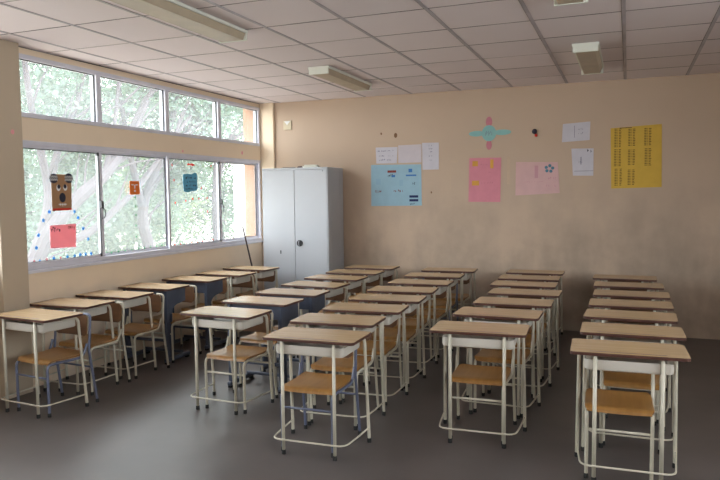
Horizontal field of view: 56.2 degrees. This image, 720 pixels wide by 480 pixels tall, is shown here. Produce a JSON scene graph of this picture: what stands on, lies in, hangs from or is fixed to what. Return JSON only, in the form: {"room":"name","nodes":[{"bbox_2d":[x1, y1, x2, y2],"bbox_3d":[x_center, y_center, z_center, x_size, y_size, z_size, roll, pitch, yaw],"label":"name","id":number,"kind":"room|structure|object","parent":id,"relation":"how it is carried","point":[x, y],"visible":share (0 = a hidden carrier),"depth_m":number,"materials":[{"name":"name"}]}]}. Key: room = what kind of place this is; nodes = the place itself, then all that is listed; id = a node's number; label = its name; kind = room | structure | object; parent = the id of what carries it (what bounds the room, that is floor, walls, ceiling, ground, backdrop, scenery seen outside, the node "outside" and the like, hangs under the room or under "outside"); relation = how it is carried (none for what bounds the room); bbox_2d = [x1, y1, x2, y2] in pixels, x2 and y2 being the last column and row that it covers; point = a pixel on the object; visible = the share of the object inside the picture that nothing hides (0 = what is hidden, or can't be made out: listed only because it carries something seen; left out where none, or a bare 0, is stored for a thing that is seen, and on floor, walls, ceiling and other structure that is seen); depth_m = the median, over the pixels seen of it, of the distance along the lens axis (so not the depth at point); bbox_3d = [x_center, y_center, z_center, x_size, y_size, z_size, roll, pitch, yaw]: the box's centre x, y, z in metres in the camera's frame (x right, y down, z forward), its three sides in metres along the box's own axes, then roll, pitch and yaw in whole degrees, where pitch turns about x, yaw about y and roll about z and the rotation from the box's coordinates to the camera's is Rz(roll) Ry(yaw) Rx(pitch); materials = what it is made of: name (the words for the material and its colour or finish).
{"room":"classroom","nodes":[
{"label":"classroom","id":0,"kind":"room"},
{"bbox_2d":[0,47,262,398],"bbox_3d":[-3.337,-0.114,5.012,0.200,2.965,10.050,1,4,22],"label":"wall","id":1,"kind":"structure","parent":0,"point":[65,283],"depth_m":7.01,"materials":[{"name":"paint"}]},
{"bbox_2d":[0,39,32,398],"bbox_3d":[-2.931,-0.160,5.640,0.090,2.965,0.259,1,4,22],"label":"pillar","id":2,"kind":"structure","parent":1,"relation":"attached to","point":[14,278],"depth_m":5.61,"materials":[{"name":"paint"}]},
{"bbox_2d":[19,53,259,145],"bbox_3d":[-2.209,-1.457,7.617,0.087,0.537,4.110,1,4,22],"label":"window","id":3,"kind":"structure","parent":1,"relation":"in","point":[95,76],"depth_m":7.22,"materials":[{"name":"white metal"}]},
{"bbox_2d":[23,140,261,269],"bbox_3d":[-2.188,-0.429,7.682,0.110,1.128,4.110,1,4,22],"label":"window","id":4,"kind":"structure","parent":1,"relation":"in","point":[97,151],"depth_m":7.42,"materials":[{"name":"white metal"}]},
{"bbox_2d":[49,173,72,210],"bbox_3d":[-2.750,-0.444,6.218,0.005,0.349,0.282,1,4,22],"label":"paper bag","id":5,"kind":"object","parent":4,"relation":"attached to","point":[61,189],"visible":1,"depth_m":6.21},
{"bbox_2d":[50,224,75,247],"bbox_3d":[-2.745,-0.035,6.248,0.003,0.220,0.313,1,4,22],"label":"note","id":6,"kind":"object","parent":4,"relation":"attached to","point":[61,236],"visible":1,"depth_m":6.24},
{"bbox_2d":[28,240,262,273],"bbox_3d":[-2.149,0.150,7.708,0.031,0.030,4.110,1,4,22],"label":"trim","id":7,"kind":"structure","parent":1,"relation":"attached to","point":[258,241],"depth_m":7.04,"materials":[{"name":"white metal"}]},
{"bbox_2d":[243,109,255,236],"bbox_3d":[-1.487,-0.525,9.853,0.180,3.700,0.454,1,4,22],"label":"trim","id":8,"kind":"structure","parent":1,"relation":"attached to","point":[248,127],"depth_m":9.62,"materials":[{"name":"paint"}]},
{"bbox_2d":[0,0,719,102],"bbox_3d":[0.249,-1.535,3.486,7.550,0.005,10.050,1,4,22],"label":"ceiling grid","id":9,"kind":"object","parent":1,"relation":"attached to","point":[623,2],"depth_m":5.73,"materials":[{"name":"metal"}]},
{"bbox_2d":[0,320,719,479],"bbox_3d":[0.282,1.522,3.690,7.950,0.200,10.450,1,4,22],"label":"floor","id":10,"kind":"structure","parent":0,"point":[150,426],"depth_m":4.82,"materials":[{"name":"concrete"}]},
{"bbox_2d":[0,308,88,418],"bbox_3d":[-2.528,0.960,5.342,0.631,0.761,0.403,1,4,26],"label":"school desk","id":11,"kind":"object","parent":10,"relation":"on","point":[33,320],"visible":0.98,"depth_m":5.24,"materials":[{"name":"beige wood"}]},
{"bbox_2d":[5,319,75,332],"bbox_3d":[-2.535,0.646,5.314,0.474,0.095,0.311,1,4,26],"label":"tray","id":12,"kind":"object","parent":11,"relation":"on","point":[25,326],"depth_m":5.19,"materials":[{"name":"white metal"}]},
{"bbox_2d":[15,310,98,417],"bbox_3d":[-2.434,0.966,5.396,0.439,0.738,0.458,1,4,27],"label":"chair","id":13,"kind":"object","parent":10,"relation":"on","point":[56,354],"visible":0.84,"depth_m":5.43,"materials":[{"name":"orange wood"}]},
{"bbox_2d":[30,298,118,394],"bbox_3d":[-2.502,0.921,5.925,0.631,0.761,0.403,1,4,20],"label":"school desk","id":14,"kind":"object","parent":10,"relation":"on","point":[94,307],"visible":0.81,"depth_m":5.83,"materials":[{"name":"wood"}]},
{"bbox_2d":[43,306,106,317],"bbox_3d":[-2.508,0.607,5.896,0.474,0.095,0.311,1,4,20],"label":"tray","id":15,"kind":"object","parent":14,"relation":"on","point":[99,310],"depth_m":5.85,"materials":[{"name":"white metal"}]},
{"bbox_2d":[58,301,130,395],"bbox_3d":[-2.356,0.929,5.946,0.439,0.738,0.458,1,4,21],"label":"chair","id":16,"kind":"object","parent":10,"relation":"on","point":[96,339],"visible":0.6,"depth_m":6.01,"materials":[{"name":"orange wood"}]},
{"bbox_2d":[75,290,156,378],"bbox_3d":[-2.308,0.886,6.419,0.631,0.761,0.403,1,4,21],"label":"school desk","id":17,"kind":"object","parent":10,"relation":"on","point":[129,298],"visible":0.8,"depth_m":6.34,"materials":[{"name":"wood"}]},
{"bbox_2d":[89,298,146,308],"bbox_3d":[-2.315,0.572,6.390,0.474,0.095,0.311,1,4,21],"label":"tray","id":18,"kind":"object","parent":17,"relation":"on","point":[138,301],"depth_m":6.31,"materials":[{"name":"white metal"}]},
{"bbox_2d":[104,293,169,378],"bbox_3d":[-2.148,0.893,6.451,0.439,0.738,0.458,1,4,22],"label":"chair","id":19,"kind":"object","parent":10,"relation":"on","point":[130,329],"visible":0.73,"depth_m":6.51,"materials":[{"name":"beige paint"}]},
{"bbox_2d":[118,282,189,364],"bbox_3d":[-2.101,0.847,6.962,0.631,0.761,0.400,1,4,21],"label":"school desk","id":20,"kind":"object","parent":10,"relation":"on","point":[174,294],"visible":0.74,"depth_m":6.84,"materials":[{"name":"beige wood"}]},
{"bbox_2d":[127,289,163,301],"bbox_3d":[-2.106,0.551,6.937,0.480,0.115,0.290,1,4,21],"label":"tray","id":21,"kind":"object","parent":20,"relation":"on","point":[154,291],"depth_m":6.78,"materials":[{"name":"blue paint"}]},
{"bbox_2d":[142,285,201,362],"bbox_3d":[-1.970,0.853,7.025,0.439,0.738,0.459,1,4,21],"label":"chair","id":22,"kind":"object","parent":10,"relation":"on","point":[189,291],"visible":0.48,"depth_m":7.04,"materials":[{"name":"beige paint"}]},
{"bbox_2d":[162,275,226,350],"bbox_3d":[-1.833,0.804,7.558,0.631,0.761,0.400,1,4,22],"label":"school desk","id":23,"kind":"object","parent":10,"relation":"on","point":[210,286],"visible":0.66,"depth_m":7.42,"materials":[{"name":"blue paint"}]},
{"bbox_2d":[169,281,203,292],"bbox_3d":[-1.838,0.508,7.534,0.480,0.115,0.290,1,4,22],"label":"tray","id":24,"kind":"object","parent":23,"relation":"on","point":[200,286],"depth_m":7.36,"materials":[{"name":"blue paint"}]},
{"bbox_2d":[195,270,255,331],"bbox_3d":[-1.583,0.768,8.058,0.631,0.761,0.403,1,4,23],"label":"school desk","id":25,"kind":"object","parent":10,"relation":"on","point":[239,276],"visible":0.52,"depth_m":7.94,"materials":[{"name":"wood"}]},
{"bbox_2d":[181,306,273,414],"bbox_3d":[-1.045,0.942,5.371,0.631,0.761,0.403,1,4,23],"label":"school desk","id":26,"kind":"object","parent":10,"relation":"on","point":[218,317],"visible":0.99,"depth_m":5.26,"materials":[{"name":"wood"}]},
{"bbox_2d":[192,316,262,329],"bbox_3d":[-1.052,0.628,5.342,0.474,0.095,0.311,1,4,23],"label":"tray","id":27,"kind":"object","parent":26,"relation":"on","point":[206,322],"depth_m":5.22,"materials":[{"name":"white metal"}]},
{"bbox_2d":[204,312,277,413],"bbox_3d":[-0.965,0.948,5.433,0.439,0.738,0.458,1,4,23],"label":"chair","id":28,"kind":"object","parent":10,"relation":"on","point":[243,353],"visible":0.66,"depth_m":5.41,"materials":[{"name":"beige paint"}]},
{"bbox_2d":[223,265,279,320],"bbox_3d":[-1.369,0.730,8.601,0.631,0.761,0.403,1,4,24],"label":"school desk","id":29,"kind":"object","parent":10,"relation":"on","point":[265,271],"visible":0.42,"depth_m":8.49,"materials":[{"name":"wood"}]},
{"bbox_2d":[222,295,303,393],"bbox_3d":[-0.836,0.902,5.934,0.631,0.761,0.400,1,4,23],"label":"school desk","id":30,"kind":"object","parent":10,"relation":"on","point":[284,310],"visible":0.56,"depth_m":5.81,"materials":[{"name":"blue paint"}]},
{"bbox_2d":[231,304,277,319],"bbox_3d":[-0.842,0.606,5.910,0.480,0.115,0.290,1,4,23],"label":"tray","id":31,"kind":"object","parent":30,"relation":"on","point":[274,309],"depth_m":5.74,"materials":[{"name":"blue paint"}]},
{"bbox_2d":[239,303,300,389],"bbox_3d":[-0.807,0.907,6.028,0.439,0.738,0.458,1,4,22],"label":"chair","id":32,"kind":"object","parent":10,"relation":"on","point":[256,337],"visible":0.35,"depth_m":5.90,"materials":[{"name":"beige paint"}]},
{"bbox_2d":[255,288,329,372],"bbox_3d":[-0.626,0.867,6.436,0.631,0.761,0.400,1,4,21],"label":"school desk","id":33,"kind":"object","parent":10,"relation":"on","point":[314,300],"visible":0.34,"depth_m":6.31,"materials":[{"name":"blue paint"}]},
{"bbox_2d":[264,295,308,309],"bbox_3d":[-0.631,0.570,6.412,0.480,0.115,0.290,1,4,21],"label":"tray","id":34,"kind":"object","parent":33,"relation":"on","point":[305,304],"depth_m":6.22,"materials":[{"name":"blue paint"}]},
{"bbox_2d":[262,167,343,315],"bbox_3d":[-0.763,0.056,9.072,0.959,2.030,0.546,1,4,22],"label":"tall cabinet","id":35,"kind":"object","parent":10,"relation":"on","point":[303,236],"visible":0.72,"depth_m":8.84,"materials":[{"name":"grey metal"}]},
{"bbox_2d":[281,281,349,357],"bbox_3d":[-0.444,0.829,6.968,0.631,0.761,0.403,1,4,25],"label":"school desk","id":36,"kind":"object","parent":10,"relation":"on","point":[336,288],"visible":0.5,"depth_m":6.88,"materials":[{"name":"wood"}]},
{"bbox_2d":[290,287,342,297],"bbox_3d":[-0.451,0.515,6.939,0.474,0.095,0.311,1,4,25],"label":"tray","id":37,"kind":"object","parent":36,"relation":"on","point":[333,292],"depth_m":6.82,"materials":[{"name":"white metal"}]},
{"bbox_2d":[262,327,370,460],"bbox_3d":[-0.270,0.995,4.451,0.631,0.761,0.403,1,4,19],"label":"school desk","id":38,"kind":"object","parent":10,"relation":"on","point":[331,343],"visible":0.98,"depth_m":4.33,"materials":[{"name":"wood"}]},
{"bbox_2d":[276,341,359,357],"bbox_3d":[-0.276,0.681,4.422,0.474,0.095,0.311,1,4,19],"label":"tray","id":39,"kind":"object","parent":38,"relation":"on","point":[292,348],"depth_m":4.29,"materials":[{"name":"white metal"}]},
{"bbox_2d":[280,349,361,457],"bbox_3d":[-0.271,1.000,4.540,0.439,0.738,0.458,1,4,19],"label":"chair","id":40,"kind":"object","parent":10,"relation":"on","point":[306,382],"visible":0.51,"depth_m":4.52,"materials":[{"name":"brown wood"}]},
{"bbox_2d":[304,274,367,310],"bbox_3d":[-0.255,0.790,7.527,0.631,0.761,0.403,1,4,22],"label":"school desk","id":41,"kind":"object","parent":10,"relation":"on","point":[355,281],"visible":0.44,"depth_m":7.43,"materials":[{"name":"wood"}]},
{"bbox_2d":[313,280,360,289],"bbox_3d":[-0.261,0.476,7.498,0.474,0.095,0.311,1,4,22],"label":"tray","id":42,"kind":"object","parent":41,"relation":"on","point":[352,285],"depth_m":7.33,"materials":[{"name":"wood"}]},
{"bbox_2d":[290,313,385,429],"bbox_3d":[-0.149,0.957,5.000,0.631,0.761,0.403,1,4,18],"label":"school desk","id":43,"kind":"object","parent":10,"relation":"on","point":[309,320],"visible":0.77,"depth_m":4.92,"materials":[{"name":"wood"}]},
{"bbox_2d":[303,324,375,332],"bbox_3d":[-0.155,0.643,4.970,0.474,0.095,0.311,1,4,18],"label":"tray","id":44,"kind":"object","parent":43,"relation":"on","point":[373,329],"depth_m":5.02,"materials":[{"name":"white metal"}]},
{"bbox_2d":[310,326,379,427],"bbox_3d":[-0.125,0.963,5.079,0.439,0.738,0.458,1,4,18],"label":"chair","id":45,"kind":"object","parent":10,"relation":"on","point":[325,363],"visible":0.46,"depth_m":5.04,"materials":[{"name":"beige paint"}]},
{"bbox_2d":[325,269,384,327],"bbox_3d":[-0.045,0.752,8.055,0.631,0.761,0.403,1,4,21],"label":"school desk","id":46,"kind":"object","parent":10,"relation":"on","point":[373,275],"visible":0.51,"depth_m":7.93,"materials":[{"name":"wood"}]},
{"bbox_2d":[334,274,378,282],"bbox_3d":[-0.051,0.438,8.026,0.474,0.095,0.311,1,4,21],"label":"tray","id":47,"kind":"object","parent":46,"relation":"on","point":[370,278],"depth_m":7.83,"materials":[{"name":"wood"}]},
{"bbox_2d":[323,302,408,406],"bbox_3d":[0.061,0.922,5.501,0.631,0.761,0.403,1,4,17],"label":"school desk","id":48,"kind":"object","parent":10,"relation":"on","point":[393,311],"visible":0.7,"depth_m":5.41,"materials":[{"name":"wood"}]},
{"bbox_2d":[335,312,399,324],"bbox_3d":[0.055,0.608,5.472,0.474,0.095,0.311,1,4,17],"label":"tray","id":49,"kind":"object","parent":48,"relation":"on","point":[390,319],"depth_m":5.32,"materials":[{"name":"white metal"}]},
{"bbox_2d":[342,313,402,405],"bbox_3d":[0.093,0.927,5.583,0.439,0.738,0.459,1,4,17],"label":"chair","id":50,"kind":"object","parent":10,"relation":"on","point":[389,346],"visible":0.29,"depth_m":5.60,"materials":[{"name":"beige paint"}]},
{"bbox_2d":[348,293,426,388],"bbox_3d":[0.257,0.886,6.008,0.631,0.761,0.403,1,4,17],"label":"school desk","id":51,"kind":"object","parent":10,"relation":"on","point":[412,301],"visible":0.61,"depth_m":5.90,"materials":[{"name":"wood"}]},
{"bbox_2d":[359,302,417,312],"bbox_3d":[0.251,0.572,5.979,0.474,0.095,0.311,1,4,17],"label":"tray","id":52,"kind":"object","parent":51,"relation":"on","point":[412,307],"depth_m":5.79,"materials":[{"name":"wood"}]},
{"bbox_2d":[368,302,421,386],"bbox_3d":[0.302,0.891,6.085,0.439,0.738,0.458,0,4,16],"label":"chair","id":53,"kind":"object","parent":10,"relation":"on","point":[390,334],"visible":0.38,"depth_m":6.13,"materials":[{"name":"beige paint"}]},
{"bbox_2d":[367,286,438,372],"bbox_3d":[0.423,0.849,6.527,0.631,0.761,0.403,1,4,17],"label":"school desk","id":54,"kind":"object","parent":10,"relation":"on","point":[428,291],"visible":0.56,"depth_m":6.44,"materials":[{"name":"wood"}]},
{"bbox_2d":[377,293,430,302],"bbox_3d":[0.418,0.535,6.498,0.474,0.095,0.311,1,4,17],"label":"tray","id":55,"kind":"object","parent":54,"relation":"on","point":[428,296],"depth_m":6.41,"materials":[{"name":"wood"}]},
{"bbox_2d":[384,293,432,368],"bbox_3d":[0.456,0.855,6.601,0.439,0.738,0.459,0,4,16],"label":"chair","id":56,"kind":"object","parent":10,"relation":"on","point":[411,323],"visible":0.29,"depth_m":6.67,"materials":[{"name":"beige paint"}]},
{"bbox_2d":[387,279,453,358],"bbox_3d":[0.644,0.811,7.057,0.631,0.761,0.403,1,4,19],"label":"school desk","id":57,"kind":"object","parent":10,"relation":"on","point":[442,285],"visible":0.59,"depth_m":6.94,"materials":[{"name":"wood"}]},
{"bbox_2d":[397,285,446,294],"bbox_3d":[0.638,0.497,7.028,0.474,0.095,0.311,1,4,19],"label":"tray","id":58,"kind":"object","parent":57,"relation":"on","point":[441,289],"depth_m":6.83,"materials":[{"name":"white metal"}]},
{"bbox_2d":[405,286,448,357],"bbox_3d":[0.698,0.817,7.131,0.439,0.738,0.458,1,4,19],"label":"chair","id":59,"kind":"object","parent":10,"relation":"on","point":[439,312],"visible":0.29,"depth_m":7.16,"materials":[{"name":"beige paint"}]},
{"bbox_2d":[404,272,464,341],"bbox_3d":[0.850,0.770,7.641,0.631,0.761,0.403,1,4,18],"label":"school desk","id":60,"kind":"object","parent":10,"relation":"on","point":[414,275],"visible":0.37,"depth_m":7.54,"materials":[{"name":"wood"}]},
{"bbox_2d":[412,278,457,286],"bbox_3d":[0.844,0.456,7.612,0.474,0.095,0.311,1,4,18],"label":"tray","id":61,"kind":"object","parent":60,"relation":"on","point":[455,280],"depth_m":7.42,"materials":[{"name":"wood"}]},
{"bbox_2d":[421,267,477,333],"bbox_3d":[1.091,0.732,8.174,0.631,0.761,0.403,1,4,18],"label":"school desk","id":62,"kind":"object","parent":10,"relation":"on","point":[467,271],"visible":0.49,"depth_m":8.06,"materials":[{"name":"wood"}]},
{"bbox_2d":[430,320,529,448],"bbox_3d":[0.827,0.972,4.623,0.631,0.761,0.403,1,4,18],"label":"school desk","id":63,"kind":"object","parent":10,"relation":"on","point":[506,337],"visible":1,"depth_m":4.50,"materials":[{"name":"wood"}]},
{"bbox_2d":[442,334,517,349],"bbox_3d":[0.821,0.658,4.594,0.474,0.095,0.311,1,4,18],"label":"tray","id":64,"kind":"object","parent":63,"relation":"on","point":[471,341],"depth_m":4.46,"materials":[{"name":"white metal"}]},
{"bbox_2d":[452,334,516,445],"bbox_3d":[0.850,0.977,4.711,0.439,0.738,0.459,1,4,19],"label":"chair","id":65,"kind":"object","parent":10,"relation":"on","point":[463,373],"visible":0.52,"depth_m":4.72,"materials":[{"name":"beige paint"}]},
{"bbox_2d":[453,307,542,419],"bbox_3d":[1.069,0.931,5.199,0.631,0.761,0.403,1,4,22],"label":"school desk","id":66,"kind":"object","parent":10,"relation":"on","point":[528,316],"visible":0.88,"depth_m":5.11,"materials":[{"name":"wood"}]},
{"bbox_2d":[464,317,532,326],"bbox_3d":[1.062,0.617,5.170,0.474,0.095,0.311,1,4,22],"label":"tray","id":67,"kind":"object","parent":66,"relation":"on","point":[467,319],"depth_m":5.08,"materials":[{"name":"white metal"}]},
{"bbox_2d":[473,318,535,417],"bbox_3d":[1.122,0.937,5.268,0.439,0.738,0.459,1,4,23],"label":"chair","id":68,"kind":"object","parent":10,"relation":"on","point":[485,355],"visible":0.47,"depth_m":5.24,"materials":[{"name":"beige paint"}]},
{"bbox_2d":[473,297,553,397],"bbox_3d":[1.305,0.894,5.722,0.631,0.761,0.403,1,4,20],"label":"school desk","id":69,"kind":"object","parent":10,"relation":"on","point":[487,302],"visible":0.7,"depth_m":5.65,"materials":[{"name":"wood"}]},
{"bbox_2d":[484,306,544,317],"bbox_3d":[1.299,0.580,5.693,0.474,0.095,0.311,1,4,20],"label":"tray","id":70,"kind":"object","parent":69,"relation":"on","point":[542,309],"depth_m":5.59,"materials":[{"name":"white metal"}]},
{"bbox_2d":[490,280,557,355],"bbox_3d":[1.660,0.817,6.816,0.631,0.761,0.403,1,4,21],"label":"school desk","id":71,"kind":"object","parent":10,"relation":"on","point":[498,283],"visible":0.44,"depth_m":6.77,"materials":[{"name":"wood"}]},
{"bbox_2d":[488,288,561,379],"bbox_3d":[1.531,0.855,6.261,0.631,0.761,0.403,1,4,21],"label":"school desk","id":72,"kind":"object","parent":10,"relation":"on","point":[500,292],"visible":0.52,"depth_m":6.16,"materials":[{"name":"wood"}]},
{"bbox_2d":[498,274,560,350],"bbox_3d":[1.841,0.780,7.329,0.631,0.761,0.403,1,4,20],"label":"school desk","id":73,"kind":"object","parent":10,"relation":"on","point":[505,277],"visible":0.34,"depth_m":7.19,"materials":[{"name":"wood"}]},
{"bbox_2d":[506,269,564,334],"bbox_3d":[2.044,0.743,7.855,0.631,0.761,0.403,1,4,21],"label":"school desk","id":74,"kind":"object","parent":10,"relation":"on","point":[511,271],"visible":0.35,"depth_m":7.81,"materials":[{"name":"wood"}]},
{"bbox_2d":[581,355,654,479],"bbox_3d":[1.559,1.012,4.069,0.439,0.738,0.458,1,4,20],"label":"chair","id":75,"kind":"object","parent":10,"relation":"on","point":[608,401],"visible":0.62,"depth_m":3.96,"materials":[{"name":"beige paint"}]},
{"bbox_2d":[594,281,663,298],"bbox_3d":[2.648,0.816,6.671,0.631,0.761,0.403,1,4,21],"label":"school desk","id":76,"kind":"object","parent":10,"relation":"on","point":[605,285],"visible":0.38,"depth_m":6.56,"materials":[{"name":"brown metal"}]},
{"bbox_2d":[570,338,690,479],"bbox_3d":[1.572,1.007,3.976,0.631,0.761,0.403,1,4,20],"label":"school desk","id":77,"kind":"object","parent":10,"relation":"on","point":[603,355],"visible":1,"depth_m":3.86,"materials":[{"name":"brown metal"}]},
{"bbox_2d":[584,355,673,374],"bbox_3d":[1.566,0.694,3.947,0.474,0.095,0.311,1,4,20],"label":"tray","id":78,"kind":"object","parent":77,"relation":"on","point":[616,364],"depth_m":3.82,"materials":[{"name":"white metal"}]},
{"bbox_2d":[583,309,677,425],"bbox_3d":[2.012,0.932,5.040,0.631,0.761,0.403,1,4,23],"label":"school desk","id":79,"kind":"object","parent":10,"relation":"on","point":[663,318],"visible":0.59,"depth_m":4.97,"materials":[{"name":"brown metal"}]},
{"bbox_2d":[595,320,664,325],"bbox_3d":[2.005,0.618,5.011,0.474,0.095,0.311,1,4,23],"label":"tray","id":80,"kind":"object","parent":79,"relation":"on","point":[598,321],"depth_m":5.07,"materials":[{"name":"white metal"}]},
{"bbox_2d":[589,298,673,391],"bbox_3d":[2.221,0.895,5.558,0.631,0.761,0.403,1,4,22],"label":"school desk","id":81,"kind":"object","parent":10,"relation":"on","point":[660,306],"visible":0.4,"depth_m":5.45,"materials":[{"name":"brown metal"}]},
{"bbox_2d":[593,289,670,311],"bbox_3d":[2.440,0.857,6.088,0.631,0.761,0.403,1,4,22],"label":"school desk","id":82,"kind":"object","parent":10,"relation":"on","point":[657,296],"visible":0.32,"depth_m":5.99,"materials":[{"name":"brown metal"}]},
{"bbox_2d":[580,322,685,453],"bbox_3d":[1.804,0.970,4.500,0.631,0.761,0.403,1,4,21],"label":"school desk","id":83,"kind":"object","parent":10,"relation":"on","point":[665,334],"visible":0.61,"depth_m":4.41,"materials":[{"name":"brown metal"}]},
{"bbox_2d":[593,335,671,343],"bbox_3d":[1.798,0.656,4.471,0.474,0.095,0.311,1,4,21],"label":"tray","id":84,"kind":"object","parent":83,"relation":"on","point":[594,337],"depth_m":4.51,"materials":[{"name":"white metal"}]},
{"bbox_2d":[603,336,665,445],"bbox_3d":[1.847,0.976,4.571,0.439,0.738,0.458,1,4,22],"label":"chair","id":85,"kind":"object","parent":10,"relation":"on","point":[611,378],"visible":0.25,"depth_m":4.46,"materials":[{"name":"beige paint"}]},
{"bbox_2d":[0,0,719,103],"bbox_3d":[0.248,-1.661,3.477,7.950,0.250,10.450,1,4,22],"label":"ceiling","id":86,"kind":"structure","parent":0,"point":[267,13],"depth_m":5.71,"materials":[{"name":"tile"}]},
{"bbox_2d":[109,0,247,42],"bbox_3d":[-1.283,-1.555,4.627,0.260,0.078,1.540,1,4,22],"label":"ceiling lamp","id":87,"kind":"object","parent":86,"relation":"attached to","point":[175,12],"visible":1,"depth_m":4.70,"materials":[{"name":"metal"}]},
{"bbox_2d":[308,65,371,91],"bbox_3d":[-0.193,-1.749,7.356,0.230,0.078,1.230,1,4,22],"label":"ceiling lamp","id":88,"kind":"object","parent":86,"relation":"attached to","point":[329,73],"visible":1,"depth_m":7.15,"materials":[{"name":"plastic"}]},
{"bbox_2d":[315,74,366,90],"bbox_3d":[-0.192,-1.719,7.358,0.158,0.010,1.190,1,4,22],"label":"diffuser","id":89,"kind":"object","parent":88,"relation":"attached to","point":[340,79],"depth_m":7.33,"materials":[{"name":"plastic"}]},
{"bbox_2d":[572,42,603,74],"bbox_3d":[2.176,-1.711,6.406,0.225,0.078,1.210,1,4,22],"label":"ceiling lamp","id":90,"kind":"object","parent":86,"relation":"attached to","point":[588,55],"visible":1,"depth_m":6.17,"materials":[{"name":"plastic"}]},
{"bbox_2d":[577,51,599,73],"bbox_3d":[2.177,-1.681,6.408,0.153,0.010,1.170,1,4,22],"label":"diffuser","id":91,"kind":"object","parent":90,"relation":"attached to","point":[589,61],"depth_m":6.35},
{"bbox_2d":[274,73,719,339],"bbox_3d":[2.154,-0.395,8.336,7.950,2.965,0.200,1,4,22],"label":"wall","id":92,"kind":"structure","parent":0,"point":[670,232],"depth_m":8.18,"materials":[{"name":"paint"}]},
{"bbox_2d":[259,103,274,289],"bbox_3d":[-1.296,-0.441,9.576,0.220,2.965,0.038,1,4,22],"label":"trim","id":93,"kind":"structure","parent":92,"relation":"attached to","point":[266,110],"depth_m":9.49,"materials":[{"name":"paint"}]},
{"bbox_2d":[371,164,421,205],"bbox_3d":[0.474,-0.721,8.870,0.702,0.546,0.004,1,4,22],"label":"poster","id":94,"kind":"object","parent":92,"relation":"attached to","point":[391,185],"visible":1,"depth_m":8.87,"materials":[{"name":"blue"}]},
{"bbox_2d":[398,144,420,162],"bbox_3d":[0.648,-1.122,8.773,0.316,0.233,0.002,1,4,22],"label":"paper","id":95,"kind":"object","parent":92,"relation":"attached to","point":[406,153],"visible":1,"depth_m":8.77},
{"bbox_2d":[422,143,438,169],"bbox_3d":[0.906,-1.078,8.673,0.223,0.345,0.004,1,4,22],"label":"paper","id":96,"kind":"object","parent":92,"relation":"attached to","point":[430,151],"visible":1,"depth_m":8.67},
{"bbox_2d":[468,158,500,201],"bbox_3d":[1.559,-0.751,8.436,0.410,0.555,0.004,1,4,22],"label":"chart","id":97,"kind":"object","parent":92,"relation":"attached to","point":[484,173],"visible":1,"depth_m":8.43,"materials":[{"name":"pink paper"}]},
{"bbox_2d":[469,117,510,149],"bbox_3d":[1.611,-1.326,8.374,0.530,0.410,0.006,1,4,22],"label":"cross","id":98,"kind":"object","parent":92,"relation":"attached to","point":[489,132],"visible":1,"depth_m":8.38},
{"bbox_2d":[515,162,559,194],"bbox_3d":[2.156,-0.749,8.199,0.525,0.410,0.004,1,4,22],"label":"poster","id":99,"kind":"object","parent":92,"relation":"attached to","point":[532,178],"visible":1,"depth_m":8.20,"materials":[{"name":"paper"}]},
{"bbox_2d":[562,122,589,141],"bbox_3d":[2.562,-1.281,8.000,0.320,0.230,0.004,1,4,22],"label":"paper","id":100,"kind":"object","parent":92,"relation":"attached to","point":[580,131],"visible":1,"depth_m":8.00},
{"bbox_2d":[571,148,593,175],"bbox_3d":[2.635,-0.924,7.996,0.250,0.325,0.004,1,4,22],"label":"paper","id":101,"kind":"object","parent":92,"relation":"attached to","point":[582,159],"visible":1,"depth_m":7.99,"materials":[{"name":"paper"}]},
{"bbox_2d":[611,124,661,188],"bbox_3d":[3.181,-0.960,7.777,0.555,0.725,0.004,1,4,22],"label":"chart","id":102,"kind":"object","parent":92,"relation":"attached to","point":[636,151],"visible":1,"depth_m":7.77,"materials":[{"name":"yellow"}]},
{"label":"outside","id":103,"kind":"structure","parent":0,"visible":0},
{"bbox_2d":[32,216,234,257],"bbox_3d":[-24.682,0.596,26.031,54.950,0.200,90.000,1,4,22],"label":"ground","id":104,"kind":"structure","parent":103,"point":[208,230],"depth_m":34.11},
{"bbox_2d":[20,65,134,255],"bbox_3d":[-8.492,-2.104,16.809,4.430,6.100,6.634,1,4,22],"label":"bushy tree","id":105,"kind":"object","parent":104,"relation":"on","point":[26,174],"visible":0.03,"depth_m":16.49,"materials":[{"name":"green plant"}]},
{"bbox_2d":[23,81,212,259],"bbox_3d":[-4.646,-1.646,14.257,2.844,5.786,5.204,1,4,17],"label":"forked tree","id":106,"kind":"object","parent":104,"relation":"on","point":[143,200],"visible":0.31,"depth_m":13.74,"materials":[{"name":"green plant"}]},
{"bbox_2d":[30,79,211,253],"bbox_3d":[-7.612,-2.330,21.713,6.775,6.361,4.714,-4,5,-43],"label":"bushy tree","id":107,"kind":"object","parent":104,"relation":"on","point":[189,214],"visible":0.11,"depth_m":22.94,"materials":[{"name":"green plant"}]},
{"bbox_2d":[19,60,224,261],"bbox_3d":[-4.814,-1.713,12.236,3.050,5.983,7.053,0,4,16],"label":"leaning tree","id":108,"kind":"object","parent":104,"relation":"on","point":[78,86],"visible":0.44,"depth_m":11.47,"materials":[{"name":"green plant"}]},
{"bbox_2d":[144,94,243,240],"bbox_3d":[-3.200,-1.777,16.249,2.420,5.414,4.776,1,4,22],"label":"slim tree","id":109,"kind":"object","parent":104,"relation":"on","point":[227,116],"visible":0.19,"depth_m":14.81,"materials":[{"name":"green plant"}]},
{"bbox_2d":[156,110,243,242],"bbox_3d":[-5.506,-2.529,25.729,6.560,6.023,4.406,-4,5,-44],"label":"bushy tree","id":110,"kind":"object","parent":104,"relation":"on","point":[227,195],"visible":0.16,"depth_m":25.04,"materials":[{"name":"green plant"}]},
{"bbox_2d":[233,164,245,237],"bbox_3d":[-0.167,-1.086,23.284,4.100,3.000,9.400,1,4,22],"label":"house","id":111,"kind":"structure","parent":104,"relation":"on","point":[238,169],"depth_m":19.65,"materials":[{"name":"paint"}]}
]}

